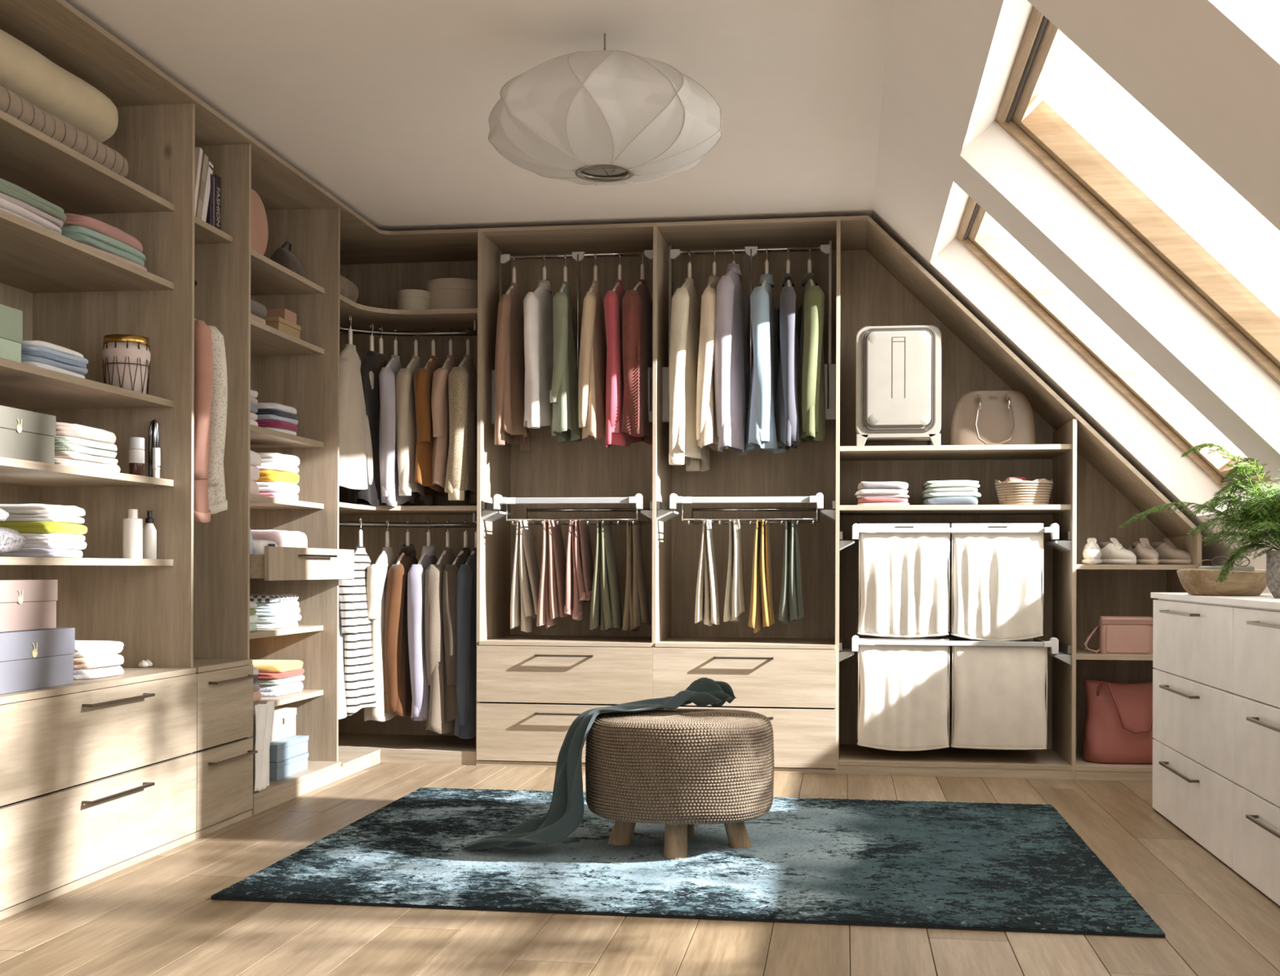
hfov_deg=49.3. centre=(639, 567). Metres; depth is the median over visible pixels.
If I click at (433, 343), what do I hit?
clothes hanger
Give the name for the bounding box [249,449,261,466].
sweater
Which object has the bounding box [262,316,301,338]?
box
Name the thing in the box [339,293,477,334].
shelf
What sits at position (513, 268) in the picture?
clothes hanger
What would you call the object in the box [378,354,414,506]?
shirt
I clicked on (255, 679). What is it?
shirt
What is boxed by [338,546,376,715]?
striped shirt
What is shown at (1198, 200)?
window glass
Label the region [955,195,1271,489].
window
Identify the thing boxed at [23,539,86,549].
t-shirt
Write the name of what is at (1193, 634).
dresser
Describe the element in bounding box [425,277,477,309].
box
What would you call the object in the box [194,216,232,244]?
shelf
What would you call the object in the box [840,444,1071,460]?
shelf
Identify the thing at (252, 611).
shirt
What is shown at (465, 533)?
clothes hanger
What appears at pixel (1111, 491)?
wardrobe
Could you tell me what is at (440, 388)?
cardigan
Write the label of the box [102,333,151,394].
drum
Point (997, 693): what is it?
laundry bag
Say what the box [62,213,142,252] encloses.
towel
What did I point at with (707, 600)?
trousers
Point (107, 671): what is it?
sweater
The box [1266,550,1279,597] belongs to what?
vase
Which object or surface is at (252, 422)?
shirt
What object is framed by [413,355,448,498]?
garment
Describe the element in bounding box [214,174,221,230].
book
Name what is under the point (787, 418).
shirt
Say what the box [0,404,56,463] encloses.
storage box
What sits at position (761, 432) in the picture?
shirt
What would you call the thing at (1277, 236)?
tree
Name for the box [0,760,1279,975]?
floor
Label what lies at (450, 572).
jacket
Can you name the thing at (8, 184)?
towel
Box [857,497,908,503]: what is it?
towel
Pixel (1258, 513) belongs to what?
fern
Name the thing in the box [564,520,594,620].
trousers
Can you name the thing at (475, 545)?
clothes hanger
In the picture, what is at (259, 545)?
t-shirt
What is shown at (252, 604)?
shirt
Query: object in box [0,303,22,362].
storage box
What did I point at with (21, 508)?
t-shirt
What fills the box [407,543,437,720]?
shirt
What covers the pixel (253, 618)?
shirt
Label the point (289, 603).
shirt
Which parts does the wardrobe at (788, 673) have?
arm, trouser rod, trouser rod, handle, drawer, panel, pull rod, wire frame, drawer, arm, panel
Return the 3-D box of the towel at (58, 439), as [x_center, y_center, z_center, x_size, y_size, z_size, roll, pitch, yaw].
[-1.810,-0.379,4.257,0.324,0.025,0.326,0,0,9]
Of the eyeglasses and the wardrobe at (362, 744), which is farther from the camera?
the wardrobe at (362, 744)
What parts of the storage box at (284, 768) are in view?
lid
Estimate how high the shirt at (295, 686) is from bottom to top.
0.050 m
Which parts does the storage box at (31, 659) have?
lid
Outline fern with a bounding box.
[1119,442,1279,582]
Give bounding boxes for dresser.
[1151,591,1279,868]
[1231,598,1279,905]
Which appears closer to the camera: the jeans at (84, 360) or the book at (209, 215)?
the jeans at (84, 360)
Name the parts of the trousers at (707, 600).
leg, leg, leg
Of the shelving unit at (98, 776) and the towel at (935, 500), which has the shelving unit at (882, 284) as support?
the towel at (935, 500)
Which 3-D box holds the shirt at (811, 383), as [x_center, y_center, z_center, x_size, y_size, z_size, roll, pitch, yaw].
[0.766,-0.971,6.456,0.182,0.798,0.479,0,0,2]
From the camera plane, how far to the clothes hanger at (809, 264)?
6.45 m
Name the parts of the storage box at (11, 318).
lid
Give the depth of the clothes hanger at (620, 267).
6.57 m
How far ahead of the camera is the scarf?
3.81 m
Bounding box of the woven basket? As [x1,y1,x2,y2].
[994,478,1053,504]
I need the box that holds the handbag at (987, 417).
[949,390,1035,444]
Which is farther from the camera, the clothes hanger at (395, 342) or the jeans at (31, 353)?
the clothes hanger at (395, 342)
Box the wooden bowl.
[1176,568,1266,595]
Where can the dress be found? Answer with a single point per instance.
(372, 495)
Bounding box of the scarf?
[0,507,8,520]
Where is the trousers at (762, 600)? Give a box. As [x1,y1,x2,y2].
[747,519,776,632]
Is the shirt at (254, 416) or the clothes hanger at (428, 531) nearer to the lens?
the shirt at (254, 416)
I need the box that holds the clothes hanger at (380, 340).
[378,325,383,354]
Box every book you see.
[195,146,203,215]
[195,153,208,219]
[200,160,213,222]
[205,173,212,225]
[212,173,214,226]
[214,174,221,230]
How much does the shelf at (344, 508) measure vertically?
0.022 m
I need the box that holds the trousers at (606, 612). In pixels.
[590,520,622,631]
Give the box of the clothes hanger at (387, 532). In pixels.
[375,518,389,564]
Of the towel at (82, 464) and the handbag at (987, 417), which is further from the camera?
the handbag at (987, 417)
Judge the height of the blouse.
0.770 m
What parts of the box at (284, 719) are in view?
lid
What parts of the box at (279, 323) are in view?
lid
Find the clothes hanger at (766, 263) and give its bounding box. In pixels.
[761,248,768,286]
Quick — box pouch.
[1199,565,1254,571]
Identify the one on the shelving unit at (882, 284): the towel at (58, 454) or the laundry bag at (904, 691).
the laundry bag at (904, 691)
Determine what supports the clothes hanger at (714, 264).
hanging from the wardrobe at (788, 673)
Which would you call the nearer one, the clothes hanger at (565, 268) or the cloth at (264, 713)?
the cloth at (264, 713)
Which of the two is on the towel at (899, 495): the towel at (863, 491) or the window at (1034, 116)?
the towel at (863, 491)
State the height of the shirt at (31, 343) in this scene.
0.018 m
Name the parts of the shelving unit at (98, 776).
panel, shelf, shelf, shelf, shelf, shelf, drawer, drawer, panel, panel, handle, handle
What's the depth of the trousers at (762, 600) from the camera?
6.32 m
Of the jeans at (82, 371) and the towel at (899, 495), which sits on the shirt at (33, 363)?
the jeans at (82, 371)
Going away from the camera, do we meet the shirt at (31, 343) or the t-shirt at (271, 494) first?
the shirt at (31, 343)
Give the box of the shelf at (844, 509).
[839,504,1071,515]
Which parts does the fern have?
stem, stem, stem, stem, stem, stem, stem, stem, stem, stem, stem, stem, stem, stem, stem, stem, stem, stem, stem, stem, stem, stem, stem, stem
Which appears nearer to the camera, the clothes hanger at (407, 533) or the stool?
the stool
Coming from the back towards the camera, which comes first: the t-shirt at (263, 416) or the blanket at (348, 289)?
the blanket at (348, 289)
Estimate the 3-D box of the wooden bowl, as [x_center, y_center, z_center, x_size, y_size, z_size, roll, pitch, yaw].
[1.990,0.047,4.741,0.301,0.089,0.308,0,0,8]
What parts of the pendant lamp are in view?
cord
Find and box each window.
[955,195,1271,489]
[995,6,1279,385]
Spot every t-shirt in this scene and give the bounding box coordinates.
[0,503,85,515]
[0,513,84,523]
[0,520,87,534]
[0,547,82,557]
[20,533,85,541]
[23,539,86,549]
[252,538,277,554]
[254,408,297,419]
[254,419,297,431]
[254,469,299,484]
[255,402,297,413]
[256,452,299,466]
[256,462,298,472]
[256,481,299,493]
[257,413,297,424]
[257,491,298,500]
[263,426,296,435]
[364,546,397,720]
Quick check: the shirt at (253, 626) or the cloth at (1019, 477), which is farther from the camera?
the cloth at (1019, 477)
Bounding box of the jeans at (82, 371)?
[21,354,88,374]
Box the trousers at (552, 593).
[536,520,568,628]
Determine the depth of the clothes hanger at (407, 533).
6.72 m
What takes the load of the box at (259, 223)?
on the shelving unit at (302, 374)
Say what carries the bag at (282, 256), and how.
on the shelving unit at (302, 374)
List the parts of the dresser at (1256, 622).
panel, drawer, drawer, drawer, handle, handle, handle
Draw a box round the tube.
[152,447,160,477]
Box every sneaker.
[1081,537,1102,564]
[1097,537,1136,564]
[1128,537,1159,564]
[1149,537,1191,564]
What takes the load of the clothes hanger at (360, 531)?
hanging from the wardrobe at (362, 744)
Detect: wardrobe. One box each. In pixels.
[192,99,257,838]
[337,204,477,777]
[475,222,672,767]
[652,216,840,773]
[1054,411,1201,781]
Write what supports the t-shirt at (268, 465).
on the t-shirt at (265, 475)
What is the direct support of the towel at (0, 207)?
on the shelving unit at (98, 776)
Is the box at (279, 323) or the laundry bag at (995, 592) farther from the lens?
the laundry bag at (995, 592)
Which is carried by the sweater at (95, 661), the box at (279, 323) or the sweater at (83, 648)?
the sweater at (83, 648)
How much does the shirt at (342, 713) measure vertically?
0.776 m
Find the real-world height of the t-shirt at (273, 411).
0.025 m
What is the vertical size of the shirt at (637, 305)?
0.760 m
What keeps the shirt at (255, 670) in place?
on the shirt at (255, 679)
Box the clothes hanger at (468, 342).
[458,327,470,366]
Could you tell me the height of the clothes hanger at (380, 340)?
0.244 m
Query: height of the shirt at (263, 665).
0.036 m
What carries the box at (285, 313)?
on the box at (279, 323)
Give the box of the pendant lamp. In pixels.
[488,33,722,186]
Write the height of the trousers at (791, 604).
0.478 m
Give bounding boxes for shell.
[137,658,152,667]
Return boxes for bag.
[270,240,305,277]
[857,523,950,638]
[857,633,949,751]
[945,635,1047,749]
[947,523,1043,640]
[1083,678,1155,764]
[1084,615,1152,653]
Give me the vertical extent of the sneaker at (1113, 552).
0.120 m
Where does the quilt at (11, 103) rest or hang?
on the shelving unit at (98, 776)
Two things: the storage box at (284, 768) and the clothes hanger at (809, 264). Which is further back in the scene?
the clothes hanger at (809, 264)
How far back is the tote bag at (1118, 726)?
6.12 m
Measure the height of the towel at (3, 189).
0.020 m
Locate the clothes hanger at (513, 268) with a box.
[505,255,515,293]
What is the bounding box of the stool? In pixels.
[585,707,774,858]
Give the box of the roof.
[964,16,1279,482]
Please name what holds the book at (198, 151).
on the wardrobe at (224, 752)
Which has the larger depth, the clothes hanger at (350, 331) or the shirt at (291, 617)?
the clothes hanger at (350, 331)
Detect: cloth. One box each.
[249,593,298,602]
[253,700,275,792]
[1004,476,1027,500]
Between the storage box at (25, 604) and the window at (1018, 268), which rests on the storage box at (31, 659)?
the storage box at (25, 604)
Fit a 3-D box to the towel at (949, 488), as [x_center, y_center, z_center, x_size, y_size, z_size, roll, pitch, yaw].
[1.405,-0.351,6.331,0.233,0.024,0.307,0,0,7]
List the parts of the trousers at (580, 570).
leg, leg, leg, leg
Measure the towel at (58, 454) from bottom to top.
0.025 m
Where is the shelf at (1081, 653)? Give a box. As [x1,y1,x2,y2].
[1075,647,1152,660]
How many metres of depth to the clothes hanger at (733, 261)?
6.50 m
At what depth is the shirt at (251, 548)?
5.17 m
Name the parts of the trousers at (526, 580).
leg, leg, leg, leg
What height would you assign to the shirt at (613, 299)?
0.801 m
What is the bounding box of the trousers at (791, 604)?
[777,519,804,623]
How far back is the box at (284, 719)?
5.64 m
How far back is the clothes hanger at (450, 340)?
6.69 m
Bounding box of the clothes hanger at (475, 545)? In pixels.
[466,519,476,564]
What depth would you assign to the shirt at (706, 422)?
6.29 m
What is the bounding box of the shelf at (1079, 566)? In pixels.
[1076,564,1196,569]
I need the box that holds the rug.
[211,786,1165,937]
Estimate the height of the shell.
0.026 m
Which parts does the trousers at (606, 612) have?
leg, leg, leg, leg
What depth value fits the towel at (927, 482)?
6.19 m
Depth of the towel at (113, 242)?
4.29 m
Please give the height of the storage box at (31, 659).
0.160 m
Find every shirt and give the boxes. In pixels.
[20,340,83,357]
[21,360,84,377]
[249,528,253,554]
[249,600,257,608]
[249,608,256,614]
[249,614,258,622]
[249,622,257,631]
[250,389,257,398]
[250,396,257,404]
[250,412,257,420]
[250,419,257,426]
[250,659,302,672]
[253,606,300,615]
[253,666,258,674]
[253,676,257,683]
[253,682,259,691]
[253,690,261,702]
[254,600,298,608]
[254,613,301,622]
[255,674,304,684]
[256,621,297,628]
[257,667,304,678]
[257,680,302,696]
[337,605,346,719]
[338,343,373,488]
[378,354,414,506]
[384,543,417,716]
[395,355,433,505]
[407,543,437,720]
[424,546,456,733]
[444,354,477,504]
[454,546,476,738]
[494,282,529,451]
[523,280,557,436]
[549,280,582,443]
[577,280,607,439]
[604,280,640,448]
[621,279,652,444]
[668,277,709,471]
[696,275,728,450]
[714,263,750,455]
[745,273,786,453]
[774,273,801,448]
[797,272,826,442]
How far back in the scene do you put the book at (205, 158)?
4.92 m
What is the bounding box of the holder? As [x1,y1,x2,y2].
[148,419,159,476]
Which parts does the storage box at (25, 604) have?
lid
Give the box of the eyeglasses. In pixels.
[1198,555,1249,566]
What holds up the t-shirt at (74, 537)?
on the t-shirt at (46, 544)
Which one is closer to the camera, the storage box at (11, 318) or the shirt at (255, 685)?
the storage box at (11, 318)
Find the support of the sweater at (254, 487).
on the shelving unit at (302, 374)
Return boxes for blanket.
[0,526,26,554]
[339,275,358,302]
[462,676,736,848]
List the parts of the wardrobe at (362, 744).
panel, clothe rail, panel, clothe rail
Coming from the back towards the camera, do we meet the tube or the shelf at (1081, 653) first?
the shelf at (1081, 653)
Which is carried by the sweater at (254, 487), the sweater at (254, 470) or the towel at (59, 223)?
the sweater at (254, 470)
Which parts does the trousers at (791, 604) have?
leg, leg, leg, leg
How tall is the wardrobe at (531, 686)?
2.475 m
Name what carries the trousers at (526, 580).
hanging from the wardrobe at (531, 686)
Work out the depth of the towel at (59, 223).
3.91 m
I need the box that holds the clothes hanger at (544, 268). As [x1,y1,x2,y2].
[533,254,546,293]
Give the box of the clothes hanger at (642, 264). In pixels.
[633,252,644,290]
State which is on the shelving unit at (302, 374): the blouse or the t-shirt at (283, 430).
the t-shirt at (283, 430)
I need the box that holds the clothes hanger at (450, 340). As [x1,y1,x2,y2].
[442,327,453,367]
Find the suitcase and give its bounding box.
[855,324,941,445]
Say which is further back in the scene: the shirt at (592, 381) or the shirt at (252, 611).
the shirt at (592, 381)
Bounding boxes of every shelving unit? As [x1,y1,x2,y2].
[0,0,200,919]
[249,140,354,814]
[838,215,1076,779]
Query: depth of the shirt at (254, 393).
5.42 m
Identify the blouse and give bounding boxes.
[193,320,213,522]
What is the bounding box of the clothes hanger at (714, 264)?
[706,250,716,287]
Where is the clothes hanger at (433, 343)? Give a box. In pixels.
[424,328,435,368]
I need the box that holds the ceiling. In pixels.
[64,0,889,231]
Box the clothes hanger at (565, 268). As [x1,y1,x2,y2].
[560,253,567,292]
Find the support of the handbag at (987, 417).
on the shelving unit at (882, 284)
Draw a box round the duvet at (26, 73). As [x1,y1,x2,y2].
[0,29,118,142]
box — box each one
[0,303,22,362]
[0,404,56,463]
[0,578,57,631]
[0,626,75,693]
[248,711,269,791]
[250,188,267,255]
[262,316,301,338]
[265,308,296,324]
[269,734,308,762]
[269,751,308,780]
[270,706,296,742]
[396,288,430,309]
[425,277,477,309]
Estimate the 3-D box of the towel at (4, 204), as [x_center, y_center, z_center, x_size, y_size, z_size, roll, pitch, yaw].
[-1.894,-0.989,3.877,0.390,0.024,0.512,0,0,7]
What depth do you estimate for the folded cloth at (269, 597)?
5.66 m
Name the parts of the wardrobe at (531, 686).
panel, arm, trouser rod, drawer, handle, trouser rod, handle, drawer, panel, pull rod, wire frame, panel, trouser rod, trouser rod, trouser rod, trouser rod, arm, panel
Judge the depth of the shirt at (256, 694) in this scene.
5.44 m
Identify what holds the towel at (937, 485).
on the towel at (949, 488)
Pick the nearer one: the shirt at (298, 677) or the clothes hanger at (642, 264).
the shirt at (298, 677)
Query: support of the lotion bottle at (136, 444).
on the shelving unit at (98, 776)
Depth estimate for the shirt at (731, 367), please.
6.32 m
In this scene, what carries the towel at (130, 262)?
on the shelving unit at (98, 776)
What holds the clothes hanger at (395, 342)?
hanging from the wardrobe at (362, 744)
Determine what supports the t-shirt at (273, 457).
on the t-shirt at (268, 465)
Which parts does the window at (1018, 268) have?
frame, sash, sash, frame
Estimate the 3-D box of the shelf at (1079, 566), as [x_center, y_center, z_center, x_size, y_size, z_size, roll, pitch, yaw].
[2.184,-0.005,6.301,0.502,0.022,0.562,0,0,8]
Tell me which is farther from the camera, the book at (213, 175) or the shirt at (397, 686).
the shirt at (397, 686)
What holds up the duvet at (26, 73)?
on the quilt at (11, 103)
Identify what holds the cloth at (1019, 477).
in the woven basket
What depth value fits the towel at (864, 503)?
6.23 m
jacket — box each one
[194,318,227,514]
[442,546,471,721]
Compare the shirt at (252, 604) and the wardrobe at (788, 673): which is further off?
the wardrobe at (788, 673)
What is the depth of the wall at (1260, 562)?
5.82 m
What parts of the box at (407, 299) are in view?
lid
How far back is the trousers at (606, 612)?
6.44 m
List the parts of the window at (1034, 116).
frame, sash, sash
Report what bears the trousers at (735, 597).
hanging from the wardrobe at (788, 673)
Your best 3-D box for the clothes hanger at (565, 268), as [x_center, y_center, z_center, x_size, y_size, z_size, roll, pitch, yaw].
[-0.355,-1.371,6.622,0.022,0.245,0.381,0,0,4]
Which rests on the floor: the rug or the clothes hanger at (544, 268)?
the rug
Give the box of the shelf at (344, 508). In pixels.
[338,502,476,514]
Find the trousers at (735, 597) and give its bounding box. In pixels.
[723,519,746,622]
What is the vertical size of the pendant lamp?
0.420 m
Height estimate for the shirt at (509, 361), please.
0.783 m
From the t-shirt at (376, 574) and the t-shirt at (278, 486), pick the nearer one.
the t-shirt at (278, 486)
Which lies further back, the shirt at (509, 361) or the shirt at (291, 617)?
the shirt at (509, 361)
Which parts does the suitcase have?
panel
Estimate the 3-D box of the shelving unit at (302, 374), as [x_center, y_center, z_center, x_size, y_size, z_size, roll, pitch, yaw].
[-1.602,-0.333,5.596,0.683,2.475,0.910,0,0,8]
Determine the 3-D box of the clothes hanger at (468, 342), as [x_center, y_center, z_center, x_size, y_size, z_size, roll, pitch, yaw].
[-0.826,-1.034,6.691,0.022,0.245,0.400,0,0,6]
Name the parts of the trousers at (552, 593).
leg, leg, leg, leg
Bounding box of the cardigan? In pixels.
[429,355,456,491]
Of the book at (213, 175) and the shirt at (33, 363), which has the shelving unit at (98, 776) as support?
the shirt at (33, 363)
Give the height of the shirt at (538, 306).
0.726 m
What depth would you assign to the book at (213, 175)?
5.01 m
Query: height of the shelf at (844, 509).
0.022 m
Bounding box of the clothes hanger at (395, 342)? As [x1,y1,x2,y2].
[385,327,397,367]
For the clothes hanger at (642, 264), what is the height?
0.245 m
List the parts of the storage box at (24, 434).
lid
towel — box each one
[0,177,64,213]
[0,184,66,222]
[0,192,63,227]
[0,197,61,234]
[0,207,62,235]
[54,435,117,451]
[54,443,117,457]
[54,450,118,464]
[54,457,120,472]
[55,422,115,444]
[60,225,146,261]
[61,231,144,266]
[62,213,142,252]
[80,242,146,271]
[250,298,266,317]
[250,313,266,324]
[853,488,908,497]
[856,493,909,500]
[857,480,908,490]
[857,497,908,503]
[857,502,909,505]
[921,480,978,487]
[921,486,977,494]
[921,491,981,499]
[921,496,977,504]
[923,483,980,489]
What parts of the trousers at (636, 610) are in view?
leg, leg, leg, leg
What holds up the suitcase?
on the shelving unit at (882, 284)
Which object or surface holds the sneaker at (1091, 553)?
on the wardrobe at (1111, 491)
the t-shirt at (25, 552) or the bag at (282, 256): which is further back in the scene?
the bag at (282, 256)
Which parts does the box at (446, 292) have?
lid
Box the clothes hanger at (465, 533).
[452,518,467,564]
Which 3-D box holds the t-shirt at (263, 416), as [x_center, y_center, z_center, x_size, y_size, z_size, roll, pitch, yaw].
[-1.578,-0.613,5.756,0.265,0.025,0.265,0,0,9]
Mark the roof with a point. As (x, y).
(1044, 23)
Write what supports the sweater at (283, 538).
in the shelving unit at (302, 374)
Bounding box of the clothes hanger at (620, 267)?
[612,253,622,290]
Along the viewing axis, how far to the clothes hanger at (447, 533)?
6.70 m
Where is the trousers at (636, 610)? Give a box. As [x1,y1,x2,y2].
[622,520,650,631]
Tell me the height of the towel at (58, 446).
0.025 m
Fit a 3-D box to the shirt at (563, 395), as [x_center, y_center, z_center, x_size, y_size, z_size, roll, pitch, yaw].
[-0.347,-0.982,6.622,0.136,0.747,0.477,0,0,4]
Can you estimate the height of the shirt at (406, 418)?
0.712 m
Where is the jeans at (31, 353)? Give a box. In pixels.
[21,349,86,368]
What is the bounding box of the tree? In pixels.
[1255,210,1279,248]
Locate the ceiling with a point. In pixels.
(386, 106)
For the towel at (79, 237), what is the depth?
4.28 m
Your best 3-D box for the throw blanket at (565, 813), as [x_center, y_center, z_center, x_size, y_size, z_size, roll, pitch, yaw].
[-0.099,0.627,4.491,0.937,0.530,0.242,0,0,-17]
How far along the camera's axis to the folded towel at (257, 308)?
5.44 m
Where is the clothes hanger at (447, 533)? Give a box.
[436,518,449,564]
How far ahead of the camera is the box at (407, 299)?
6.66 m
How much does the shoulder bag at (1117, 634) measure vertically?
0.163 m
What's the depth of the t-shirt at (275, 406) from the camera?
5.64 m
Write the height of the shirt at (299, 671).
0.029 m
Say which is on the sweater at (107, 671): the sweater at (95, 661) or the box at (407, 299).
the sweater at (95, 661)
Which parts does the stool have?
leg, leg, leg, leg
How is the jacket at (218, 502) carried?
hanging from the clothes hanger
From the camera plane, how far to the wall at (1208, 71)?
4.43 m
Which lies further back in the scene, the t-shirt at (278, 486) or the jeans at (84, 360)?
the t-shirt at (278, 486)
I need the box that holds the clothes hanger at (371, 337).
[369,322,373,351]
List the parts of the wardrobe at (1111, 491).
panel, panel, sloped panel, panel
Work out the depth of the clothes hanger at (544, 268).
6.63 m
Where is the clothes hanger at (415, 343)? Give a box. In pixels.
[406,328,417,368]
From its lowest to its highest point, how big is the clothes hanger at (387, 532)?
0.245 m
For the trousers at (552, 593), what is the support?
hanging from the wardrobe at (531, 686)
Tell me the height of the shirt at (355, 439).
0.673 m
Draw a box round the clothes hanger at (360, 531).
[354,516,363,554]
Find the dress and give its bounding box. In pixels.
[347,350,387,505]
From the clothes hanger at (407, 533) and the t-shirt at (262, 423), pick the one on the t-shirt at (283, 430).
the t-shirt at (262, 423)
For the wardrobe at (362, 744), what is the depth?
6.94 m
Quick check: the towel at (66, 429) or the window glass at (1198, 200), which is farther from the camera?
the window glass at (1198, 200)
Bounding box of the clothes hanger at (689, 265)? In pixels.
[680,250,691,288]
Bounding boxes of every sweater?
[73,640,124,657]
[73,653,124,669]
[73,665,124,679]
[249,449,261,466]
[249,464,259,480]
[249,479,259,495]
[250,529,307,547]
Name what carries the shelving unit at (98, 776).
on the floor
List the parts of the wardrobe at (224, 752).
drawer, drawer, panel, handle, handle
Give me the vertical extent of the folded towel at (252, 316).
0.053 m
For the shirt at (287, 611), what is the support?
on the shirt at (291, 617)
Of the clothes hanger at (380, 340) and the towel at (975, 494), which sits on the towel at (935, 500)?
the towel at (975, 494)
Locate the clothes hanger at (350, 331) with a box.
[345,315,352,348]
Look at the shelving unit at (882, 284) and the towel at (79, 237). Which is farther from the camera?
the shelving unit at (882, 284)
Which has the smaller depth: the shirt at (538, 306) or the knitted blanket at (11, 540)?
the knitted blanket at (11, 540)
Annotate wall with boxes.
[872,0,1279,552]
[1201,548,1279,592]
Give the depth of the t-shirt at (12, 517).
4.01 m
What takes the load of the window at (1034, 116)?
in the wall at (1208, 71)
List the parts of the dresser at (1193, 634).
handle, handle, handle, drawer, drawer, drawer, panel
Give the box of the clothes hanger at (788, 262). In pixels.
[786,247,791,286]
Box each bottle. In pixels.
[122,508,142,558]
[128,436,144,475]
[142,510,156,558]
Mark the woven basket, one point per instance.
(1016, 491)
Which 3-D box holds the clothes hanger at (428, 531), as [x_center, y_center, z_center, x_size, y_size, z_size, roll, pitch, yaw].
[-1.020,-0.115,6.719,0.022,0.245,0.400,0,0,6]
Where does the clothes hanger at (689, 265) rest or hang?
hanging from the wardrobe at (788, 673)
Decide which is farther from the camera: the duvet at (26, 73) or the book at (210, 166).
the book at (210, 166)
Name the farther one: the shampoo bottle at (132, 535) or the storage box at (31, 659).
the shampoo bottle at (132, 535)
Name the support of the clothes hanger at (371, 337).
hanging from the wardrobe at (362, 744)
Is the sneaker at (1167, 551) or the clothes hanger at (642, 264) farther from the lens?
the clothes hanger at (642, 264)
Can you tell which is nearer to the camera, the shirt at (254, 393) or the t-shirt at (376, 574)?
the shirt at (254, 393)
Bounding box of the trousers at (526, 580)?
[510,520,540,631]
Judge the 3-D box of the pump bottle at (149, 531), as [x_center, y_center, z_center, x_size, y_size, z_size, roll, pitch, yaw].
[-1.619,-0.111,4.598,0.045,0.159,0.045,0,0,8]
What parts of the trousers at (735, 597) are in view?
leg, leg, leg, leg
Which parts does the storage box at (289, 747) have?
lid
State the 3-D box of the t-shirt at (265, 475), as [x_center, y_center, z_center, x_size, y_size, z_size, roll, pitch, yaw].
[-1.585,-0.378,5.781,0.279,0.051,0.276,0,0,10]
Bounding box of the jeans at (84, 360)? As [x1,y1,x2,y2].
[21,345,88,364]
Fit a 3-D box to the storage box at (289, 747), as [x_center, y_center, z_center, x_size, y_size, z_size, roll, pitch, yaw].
[-1.513,0.724,5.617,0.245,0.069,0.321,0,0,8]
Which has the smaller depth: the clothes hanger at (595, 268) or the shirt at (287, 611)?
the shirt at (287, 611)
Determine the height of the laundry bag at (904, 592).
0.522 m
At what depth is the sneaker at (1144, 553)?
6.12 m
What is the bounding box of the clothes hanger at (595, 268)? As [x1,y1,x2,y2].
[588,253,597,292]
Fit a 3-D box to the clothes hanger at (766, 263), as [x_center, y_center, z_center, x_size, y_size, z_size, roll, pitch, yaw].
[0.590,-1.367,6.484,0.022,0.245,0.400,0,0,11]
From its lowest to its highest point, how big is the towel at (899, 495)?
0.016 m
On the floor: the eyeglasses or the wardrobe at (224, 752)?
the wardrobe at (224, 752)
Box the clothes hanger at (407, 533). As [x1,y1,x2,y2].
[395,519,409,564]
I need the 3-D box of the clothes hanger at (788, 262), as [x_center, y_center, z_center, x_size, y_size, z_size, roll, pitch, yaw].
[0.688,-1.367,6.469,0.022,0.245,0.381,0,0,4]
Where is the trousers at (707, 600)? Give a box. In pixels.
[694,520,719,626]
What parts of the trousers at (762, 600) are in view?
leg, leg, leg, leg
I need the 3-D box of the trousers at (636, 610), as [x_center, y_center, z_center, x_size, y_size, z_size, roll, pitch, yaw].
[-0.017,0.036,6.511,0.122,0.526,0.281,0,0,11]
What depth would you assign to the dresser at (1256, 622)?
3.97 m
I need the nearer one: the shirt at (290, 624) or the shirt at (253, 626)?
the shirt at (253, 626)
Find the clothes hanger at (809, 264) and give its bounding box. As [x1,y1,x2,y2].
[807,247,813,285]
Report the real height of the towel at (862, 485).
0.038 m
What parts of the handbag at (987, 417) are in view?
handle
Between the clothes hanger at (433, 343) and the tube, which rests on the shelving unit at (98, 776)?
the tube
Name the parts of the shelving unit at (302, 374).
shelf, shelf, shelf, shelf, shelf, shelf, panel, panel, drawer, handle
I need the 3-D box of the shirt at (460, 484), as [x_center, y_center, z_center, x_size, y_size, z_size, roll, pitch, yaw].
[-0.834,-0.669,6.692,0.170,0.701,0.510,0,0,6]
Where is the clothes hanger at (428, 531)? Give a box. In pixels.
[417,519,430,564]
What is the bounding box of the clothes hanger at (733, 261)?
[731,248,735,263]
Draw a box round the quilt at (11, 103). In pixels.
[0,85,128,177]

